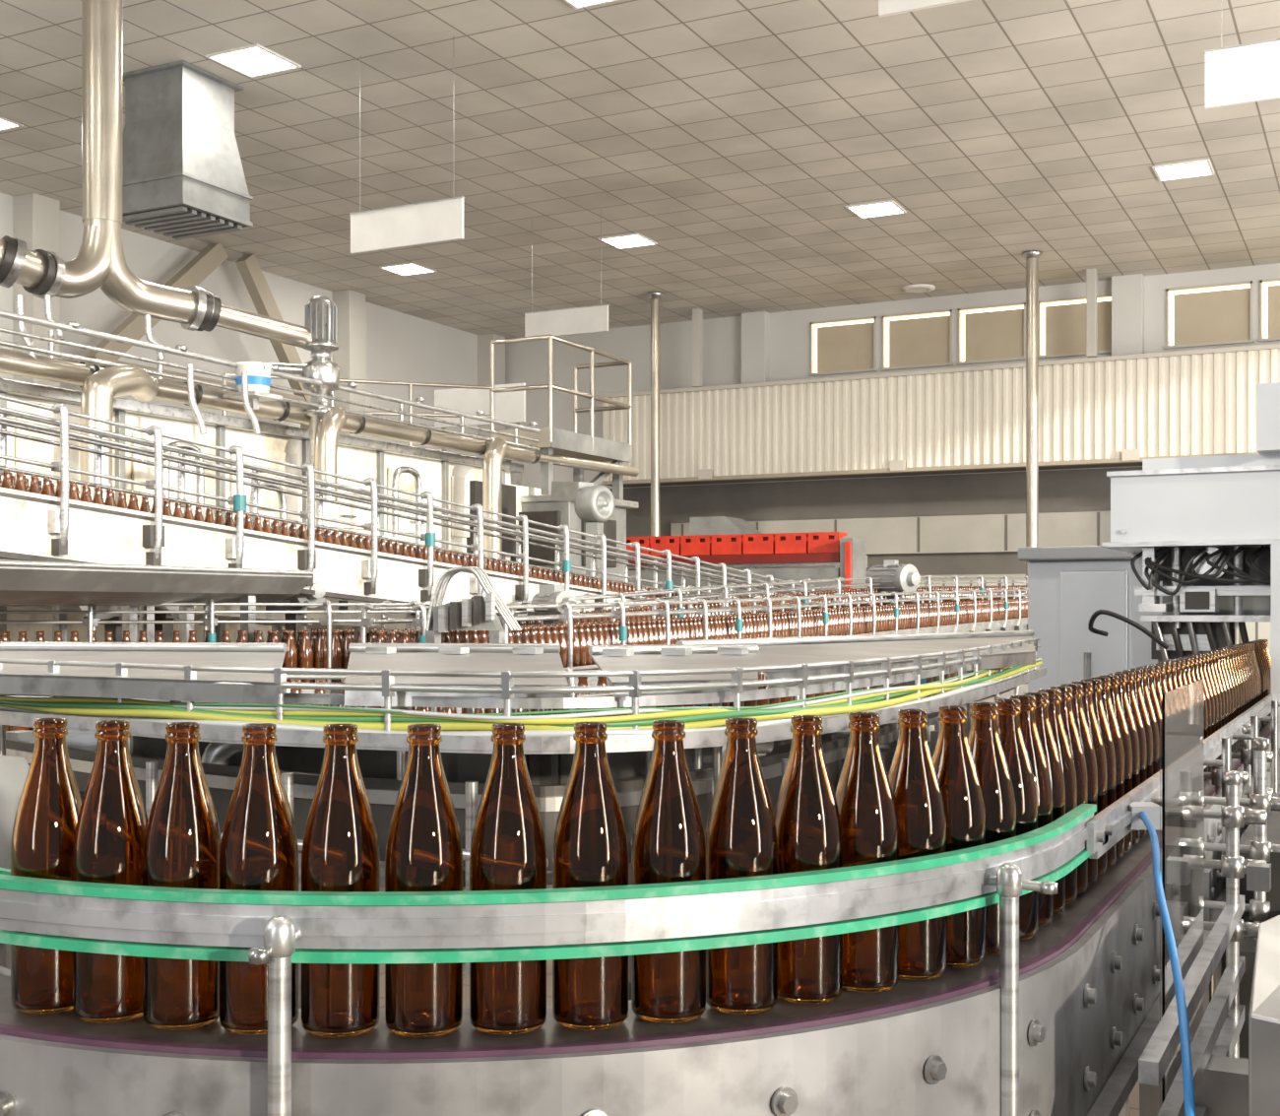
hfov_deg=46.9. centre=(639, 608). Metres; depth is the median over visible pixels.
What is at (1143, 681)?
beer bottle
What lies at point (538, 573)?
beer bottles
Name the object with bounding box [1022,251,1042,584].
steel column
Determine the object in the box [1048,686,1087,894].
beer bottle
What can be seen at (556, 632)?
beer bottles
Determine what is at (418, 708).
beer bottles
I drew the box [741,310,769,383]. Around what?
pilaster
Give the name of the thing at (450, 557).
beer bottles
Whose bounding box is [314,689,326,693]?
beer bottles
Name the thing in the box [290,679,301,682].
beer bottles
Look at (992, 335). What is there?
window
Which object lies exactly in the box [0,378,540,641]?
machine housing
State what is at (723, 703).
beer bottles
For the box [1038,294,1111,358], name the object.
window
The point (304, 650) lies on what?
beer bottles
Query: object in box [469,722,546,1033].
beer bottle
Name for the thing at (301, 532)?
beer bottles
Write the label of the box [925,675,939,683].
beer bottles
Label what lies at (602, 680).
beer bottles
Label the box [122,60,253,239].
ventilation duct
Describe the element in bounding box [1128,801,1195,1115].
air hose
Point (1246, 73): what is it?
hanging sign
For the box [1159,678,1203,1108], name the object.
panel
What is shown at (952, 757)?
beer bottle
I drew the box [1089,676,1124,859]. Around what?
beer bottle
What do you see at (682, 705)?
beer bottles
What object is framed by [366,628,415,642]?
beer bottles
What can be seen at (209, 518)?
beer bottles
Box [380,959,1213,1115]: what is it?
floor
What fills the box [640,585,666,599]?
beer bottles
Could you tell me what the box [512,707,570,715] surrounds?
beer bottles
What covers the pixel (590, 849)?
beer bottle
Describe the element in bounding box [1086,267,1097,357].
pilaster
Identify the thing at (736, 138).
ceiling
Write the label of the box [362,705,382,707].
beer bottles
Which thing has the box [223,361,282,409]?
plastic bucket
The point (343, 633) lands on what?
beer bottles
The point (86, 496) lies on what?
beer bottles
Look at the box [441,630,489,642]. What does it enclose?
beer bottles
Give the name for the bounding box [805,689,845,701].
beer bottles
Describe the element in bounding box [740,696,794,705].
beer bottles
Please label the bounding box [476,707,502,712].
beer bottles
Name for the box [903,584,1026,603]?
beer bottles
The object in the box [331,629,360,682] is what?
beer bottles
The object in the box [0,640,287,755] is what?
conveyor cover
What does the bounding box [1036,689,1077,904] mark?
beer bottle
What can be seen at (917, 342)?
window
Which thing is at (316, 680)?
beer bottles
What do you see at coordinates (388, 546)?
beer bottles
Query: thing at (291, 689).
beer bottles
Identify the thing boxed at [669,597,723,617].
beer bottles
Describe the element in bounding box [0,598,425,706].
conveyor
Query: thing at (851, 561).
conveyor
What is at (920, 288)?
ceiling vent
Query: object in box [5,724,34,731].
beer bottles
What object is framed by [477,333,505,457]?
pilaster
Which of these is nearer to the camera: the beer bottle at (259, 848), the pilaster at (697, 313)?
the beer bottle at (259, 848)
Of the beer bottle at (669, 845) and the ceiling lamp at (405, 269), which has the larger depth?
the ceiling lamp at (405, 269)
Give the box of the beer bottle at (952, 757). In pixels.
[932,704,986,966]
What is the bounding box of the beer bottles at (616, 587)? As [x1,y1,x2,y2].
[606,579,636,592]
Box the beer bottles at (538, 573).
[528,565,564,582]
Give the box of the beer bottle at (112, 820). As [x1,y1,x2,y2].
[72,719,147,1022]
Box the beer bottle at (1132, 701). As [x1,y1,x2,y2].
[1114,671,1146,838]
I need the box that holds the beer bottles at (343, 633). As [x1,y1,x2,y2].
[311,628,388,639]
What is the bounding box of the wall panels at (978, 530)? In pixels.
[670,505,1270,686]
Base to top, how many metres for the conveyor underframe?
1.270 m
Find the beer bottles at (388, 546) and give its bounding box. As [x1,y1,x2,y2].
[378,538,427,560]
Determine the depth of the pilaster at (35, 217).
17.85 m
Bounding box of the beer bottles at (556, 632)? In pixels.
[508,623,568,667]
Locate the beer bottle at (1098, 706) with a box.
[1080,679,1115,867]
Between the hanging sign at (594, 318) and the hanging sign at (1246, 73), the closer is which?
the hanging sign at (1246, 73)
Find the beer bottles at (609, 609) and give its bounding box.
[576,608,611,613]
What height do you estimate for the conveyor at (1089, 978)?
1.101 m
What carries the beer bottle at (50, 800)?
on the conveyor at (1089, 978)
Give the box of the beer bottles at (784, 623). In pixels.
[670,597,1027,643]
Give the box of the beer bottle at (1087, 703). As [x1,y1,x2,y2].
[1070,681,1106,875]
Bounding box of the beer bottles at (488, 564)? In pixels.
[483,557,522,575]
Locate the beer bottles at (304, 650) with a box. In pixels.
[252,629,326,682]
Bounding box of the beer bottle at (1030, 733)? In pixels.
[1010,695,1052,927]
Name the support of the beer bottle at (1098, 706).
on the conveyor at (1089, 978)
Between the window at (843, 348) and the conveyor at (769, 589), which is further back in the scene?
the window at (843, 348)
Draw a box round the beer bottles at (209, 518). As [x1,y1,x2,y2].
[162,499,236,527]
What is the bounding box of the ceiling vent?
[901,283,935,292]
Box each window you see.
[808,316,877,376]
[880,309,953,370]
[956,302,1025,365]
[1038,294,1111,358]
[1164,280,1254,349]
[1258,278,1279,341]
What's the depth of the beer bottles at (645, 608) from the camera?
10.87 m
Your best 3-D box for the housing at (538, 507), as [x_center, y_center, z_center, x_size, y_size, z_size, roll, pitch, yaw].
[-0.998,0.150,15.772,1.500,2.620,1.400,0,0,27]
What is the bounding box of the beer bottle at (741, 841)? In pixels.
[704,716,777,1013]
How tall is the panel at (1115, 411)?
1.560 m
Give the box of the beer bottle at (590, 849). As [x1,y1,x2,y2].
[552,721,628,1028]
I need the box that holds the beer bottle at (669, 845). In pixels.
[631,719,705,1022]
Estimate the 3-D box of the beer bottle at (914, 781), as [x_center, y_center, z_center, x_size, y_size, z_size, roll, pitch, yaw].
[0.268,0.229,1.451,0.066,0.259,0.066,0,0,-4]
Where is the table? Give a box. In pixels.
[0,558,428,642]
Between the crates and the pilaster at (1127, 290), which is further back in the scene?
the pilaster at (1127, 290)
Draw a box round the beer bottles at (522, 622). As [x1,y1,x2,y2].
[518,620,540,625]
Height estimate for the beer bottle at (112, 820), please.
0.259 m
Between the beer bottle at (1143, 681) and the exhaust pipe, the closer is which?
the beer bottle at (1143, 681)
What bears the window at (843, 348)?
in the wall at (527, 362)
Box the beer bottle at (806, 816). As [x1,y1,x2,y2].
[773,714,842,1003]
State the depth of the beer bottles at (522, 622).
9.89 m
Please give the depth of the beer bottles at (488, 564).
9.85 m
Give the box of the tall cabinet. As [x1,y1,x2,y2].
[1018,545,1132,692]
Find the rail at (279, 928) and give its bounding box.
[0,694,1279,1115]
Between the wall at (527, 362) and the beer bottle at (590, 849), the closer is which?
the beer bottle at (590, 849)
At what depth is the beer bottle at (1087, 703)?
1.98 m
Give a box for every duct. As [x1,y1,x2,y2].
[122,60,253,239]
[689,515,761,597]
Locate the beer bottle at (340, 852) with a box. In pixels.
[301,723,380,1036]
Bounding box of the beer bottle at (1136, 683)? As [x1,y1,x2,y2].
[1122,669,1152,831]
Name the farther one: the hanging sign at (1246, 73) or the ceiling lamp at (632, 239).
the ceiling lamp at (632, 239)
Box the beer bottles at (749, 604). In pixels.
[728,587,886,614]
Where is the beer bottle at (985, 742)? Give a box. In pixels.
[967,702,1016,953]
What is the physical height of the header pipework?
1.618 m
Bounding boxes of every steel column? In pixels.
[646,292,664,536]
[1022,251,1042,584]
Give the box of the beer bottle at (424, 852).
[384,723,462,1036]
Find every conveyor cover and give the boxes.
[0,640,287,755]
[344,642,568,779]
[588,642,759,798]
[675,630,1035,738]
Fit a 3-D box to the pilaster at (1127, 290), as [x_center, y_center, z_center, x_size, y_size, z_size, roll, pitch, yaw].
[7.342,-4.320,22.230,0.440,1.360,0.220,0,0,27]
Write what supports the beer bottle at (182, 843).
on the conveyor at (1089, 978)
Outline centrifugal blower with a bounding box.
[550,481,615,577]
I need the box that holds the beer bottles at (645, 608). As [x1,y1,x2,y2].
[625,604,665,620]
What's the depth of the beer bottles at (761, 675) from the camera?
4.94 m
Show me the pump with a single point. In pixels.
(320, 310)
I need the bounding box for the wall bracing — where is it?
[84,243,311,429]
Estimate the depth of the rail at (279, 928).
1.24 m
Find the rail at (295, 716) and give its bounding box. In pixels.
[0,656,1042,736]
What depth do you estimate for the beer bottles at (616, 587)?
11.32 m
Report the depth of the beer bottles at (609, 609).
10.45 m
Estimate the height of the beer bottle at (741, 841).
0.259 m
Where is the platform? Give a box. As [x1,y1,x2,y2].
[222,334,632,499]
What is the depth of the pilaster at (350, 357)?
23.23 m
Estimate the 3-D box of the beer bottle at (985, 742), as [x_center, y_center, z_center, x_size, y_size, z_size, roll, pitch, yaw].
[0.363,0.229,1.557,0.066,0.259,0.066,0,0,13]
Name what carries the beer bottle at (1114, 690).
on the conveyor at (1089, 978)
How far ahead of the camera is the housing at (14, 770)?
1.71 m
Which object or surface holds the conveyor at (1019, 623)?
on the floor
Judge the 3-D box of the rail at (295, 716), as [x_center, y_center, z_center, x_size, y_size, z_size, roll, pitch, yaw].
[0.178,0.150,2.812,2.876,0.043,1.408,0,0,-28]
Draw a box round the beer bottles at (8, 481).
[0,469,60,497]
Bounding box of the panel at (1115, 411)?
[602,343,1279,487]
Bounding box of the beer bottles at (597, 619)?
[573,617,620,624]
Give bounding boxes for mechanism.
[1138,723,1279,1115]
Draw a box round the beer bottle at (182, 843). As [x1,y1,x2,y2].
[142,721,221,1028]
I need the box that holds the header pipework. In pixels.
[0,294,639,561]
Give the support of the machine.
on the floor
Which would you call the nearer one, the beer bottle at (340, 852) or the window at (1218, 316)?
the beer bottle at (340, 852)
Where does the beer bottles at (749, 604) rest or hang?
on the conveyor at (769, 589)
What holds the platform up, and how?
on the floor
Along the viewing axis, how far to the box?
1.35 m
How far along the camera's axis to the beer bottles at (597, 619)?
10.33 m
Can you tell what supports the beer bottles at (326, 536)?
in the conveyor at (34, 527)
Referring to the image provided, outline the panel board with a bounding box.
[434,382,525,486]
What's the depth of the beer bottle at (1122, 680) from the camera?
2.23 m
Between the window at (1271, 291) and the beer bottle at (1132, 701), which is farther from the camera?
the window at (1271, 291)
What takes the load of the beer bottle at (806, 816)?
on the conveyor at (1089, 978)
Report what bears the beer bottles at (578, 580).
in the conveyor at (34, 527)
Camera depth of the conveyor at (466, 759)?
2.16 m
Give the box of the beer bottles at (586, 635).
[573,620,620,666]
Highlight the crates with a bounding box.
[626,531,847,556]
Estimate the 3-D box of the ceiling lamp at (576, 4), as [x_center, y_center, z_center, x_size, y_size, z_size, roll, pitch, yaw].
[-0.402,-4.990,11.877,0.600,0.019,0.600,0,0,27]
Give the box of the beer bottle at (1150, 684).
[1136,666,1159,740]
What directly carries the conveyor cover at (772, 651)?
on the conveyor at (466, 759)
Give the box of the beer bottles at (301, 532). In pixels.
[244,513,308,539]
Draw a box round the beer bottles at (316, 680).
[315,679,325,682]
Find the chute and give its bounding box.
[424,566,521,711]
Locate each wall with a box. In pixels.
[0,192,477,456]
[505,262,1279,575]
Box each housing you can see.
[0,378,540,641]
[0,754,29,967]
[510,494,638,582]
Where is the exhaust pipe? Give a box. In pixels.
[0,0,312,348]
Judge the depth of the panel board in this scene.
17.28 m
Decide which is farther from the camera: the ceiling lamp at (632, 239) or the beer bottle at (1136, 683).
the ceiling lamp at (632, 239)
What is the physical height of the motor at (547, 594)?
1.615 m
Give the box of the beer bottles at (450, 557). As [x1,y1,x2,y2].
[433,547,477,567]
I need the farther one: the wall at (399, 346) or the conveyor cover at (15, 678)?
the wall at (399, 346)
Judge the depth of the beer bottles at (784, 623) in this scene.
11.99 m
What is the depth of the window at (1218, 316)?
21.83 m
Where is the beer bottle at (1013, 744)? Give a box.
[993,698,1037,940]
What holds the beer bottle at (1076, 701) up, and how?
on the conveyor at (1089, 978)
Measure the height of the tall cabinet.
1.690 m
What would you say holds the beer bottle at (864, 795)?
on the conveyor at (1089, 978)
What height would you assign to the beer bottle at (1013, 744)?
0.259 m
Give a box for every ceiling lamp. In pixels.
[0,116,23,130]
[205,43,301,77]
[379,261,436,275]
[563,0,619,9]
[598,233,657,249]
[845,199,906,218]
[1152,158,1215,181]
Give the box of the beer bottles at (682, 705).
[655,704,693,706]
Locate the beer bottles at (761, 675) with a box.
[758,671,767,679]
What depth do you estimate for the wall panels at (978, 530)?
23.42 m
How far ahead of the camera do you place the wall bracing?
20.15 m
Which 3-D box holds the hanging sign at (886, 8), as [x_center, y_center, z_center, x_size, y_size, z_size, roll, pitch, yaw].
[1.714,-4.223,8.437,0.736,1.552,0.040,0,0,27]
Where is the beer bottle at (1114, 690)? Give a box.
[1098,674,1132,851]
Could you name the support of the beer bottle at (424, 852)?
on the conveyor at (1089, 978)
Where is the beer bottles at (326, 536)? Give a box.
[315,526,371,550]
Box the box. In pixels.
[1248,914,1279,1115]
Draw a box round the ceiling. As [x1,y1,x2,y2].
[0,0,1279,338]
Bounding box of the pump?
[269,295,339,465]
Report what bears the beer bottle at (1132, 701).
on the conveyor at (1089, 978)
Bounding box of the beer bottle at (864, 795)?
[834,711,898,991]
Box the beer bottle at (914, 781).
[888,707,947,979]
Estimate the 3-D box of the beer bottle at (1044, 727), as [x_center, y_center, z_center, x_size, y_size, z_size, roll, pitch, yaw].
[0.468,0.229,1.744,0.066,0.259,0.066,0,0,-9]
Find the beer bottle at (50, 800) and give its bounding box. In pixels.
[10,717,81,1014]
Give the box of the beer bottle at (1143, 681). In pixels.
[1129,667,1159,774]
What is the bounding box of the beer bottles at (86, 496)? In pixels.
[68,481,154,512]
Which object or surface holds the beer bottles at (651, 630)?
on the conveyor at (1019, 623)
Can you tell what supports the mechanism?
on the floor
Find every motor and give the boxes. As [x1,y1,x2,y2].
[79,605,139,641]
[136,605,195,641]
[265,581,327,641]
[526,584,575,624]
[865,559,920,604]
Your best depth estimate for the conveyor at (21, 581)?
6.24 m
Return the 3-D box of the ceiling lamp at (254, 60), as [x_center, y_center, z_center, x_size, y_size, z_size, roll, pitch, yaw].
[-3.520,-4.990,13.466,0.600,0.019,0.600,0,0,27]
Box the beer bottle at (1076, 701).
[1060,683,1097,884]
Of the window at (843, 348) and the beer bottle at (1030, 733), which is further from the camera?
the window at (843, 348)
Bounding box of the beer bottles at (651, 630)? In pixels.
[625,618,665,644]
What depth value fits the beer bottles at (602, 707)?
4.43 m
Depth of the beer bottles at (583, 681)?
4.41 m
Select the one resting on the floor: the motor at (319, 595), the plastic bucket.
the motor at (319, 595)
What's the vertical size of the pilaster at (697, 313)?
1.290 m
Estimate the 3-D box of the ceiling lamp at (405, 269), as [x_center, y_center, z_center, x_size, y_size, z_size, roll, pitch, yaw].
[-3.413,-4.990,21.716,0.600,0.019,0.600,0,0,27]
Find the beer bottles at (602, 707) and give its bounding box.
[576,706,631,717]
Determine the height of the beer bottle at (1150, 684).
0.259 m
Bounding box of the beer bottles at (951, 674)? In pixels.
[947,671,958,681]
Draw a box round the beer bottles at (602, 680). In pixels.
[596,676,607,685]
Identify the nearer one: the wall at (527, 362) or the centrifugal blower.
the centrifugal blower
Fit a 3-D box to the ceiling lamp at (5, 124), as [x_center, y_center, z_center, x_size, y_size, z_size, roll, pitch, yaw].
[-6.772,-4.990,15.123,0.600,0.019,0.600,0,0,27]
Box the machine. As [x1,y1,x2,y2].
[1088,382,1279,747]
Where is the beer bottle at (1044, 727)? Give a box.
[1024,692,1065,915]
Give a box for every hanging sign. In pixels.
[349,55,464,254]
[524,209,609,336]
[878,0,970,17]
[1203,0,1279,109]
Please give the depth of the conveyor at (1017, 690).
4.30 m
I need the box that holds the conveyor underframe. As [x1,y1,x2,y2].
[5,696,939,1008]
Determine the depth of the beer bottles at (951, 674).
6.21 m
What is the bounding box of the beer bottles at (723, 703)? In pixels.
[721,701,733,705]
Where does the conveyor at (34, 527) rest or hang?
on the floor
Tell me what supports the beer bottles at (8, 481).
in the conveyor at (34, 527)
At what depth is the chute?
6.49 m
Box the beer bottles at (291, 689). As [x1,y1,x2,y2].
[290,688,302,693]
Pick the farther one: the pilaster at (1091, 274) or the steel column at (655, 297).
the steel column at (655, 297)
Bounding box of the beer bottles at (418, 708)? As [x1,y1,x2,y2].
[411,705,467,712]
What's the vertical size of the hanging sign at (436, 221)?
1.777 m
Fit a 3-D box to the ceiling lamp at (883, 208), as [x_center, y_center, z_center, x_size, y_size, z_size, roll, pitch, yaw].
[2.958,-4.990,18.470,0.600,0.019,0.600,0,0,27]
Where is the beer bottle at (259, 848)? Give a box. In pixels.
[219,722,298,1033]
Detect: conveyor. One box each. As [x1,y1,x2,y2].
[0,393,825,641]
[0,559,314,641]
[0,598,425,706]
[0,637,1046,977]
[0,721,1279,1115]
[6,665,1027,971]
[360,587,1027,712]
[406,575,1027,628]
[628,537,867,596]
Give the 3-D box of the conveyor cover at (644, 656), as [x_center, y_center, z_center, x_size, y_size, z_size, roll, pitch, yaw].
[0.038,0.234,2.459,0.316,0.332,0.927,0,0,5]
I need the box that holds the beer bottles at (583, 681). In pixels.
[576,676,587,686]
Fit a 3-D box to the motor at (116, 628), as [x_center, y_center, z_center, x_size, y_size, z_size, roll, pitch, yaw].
[-2.706,0.619,7.564,0.280,1.682,0.445,0,0,17]
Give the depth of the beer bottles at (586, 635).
7.97 m
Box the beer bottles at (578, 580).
[569,573,601,589]
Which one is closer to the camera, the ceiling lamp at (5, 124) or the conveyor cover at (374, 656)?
the conveyor cover at (374, 656)
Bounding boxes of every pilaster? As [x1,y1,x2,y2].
[12,192,60,387]
[332,289,365,438]
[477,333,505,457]
[692,308,703,386]
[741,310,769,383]
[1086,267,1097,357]
[1111,273,1144,356]
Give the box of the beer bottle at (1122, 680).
[1107,673,1139,844]

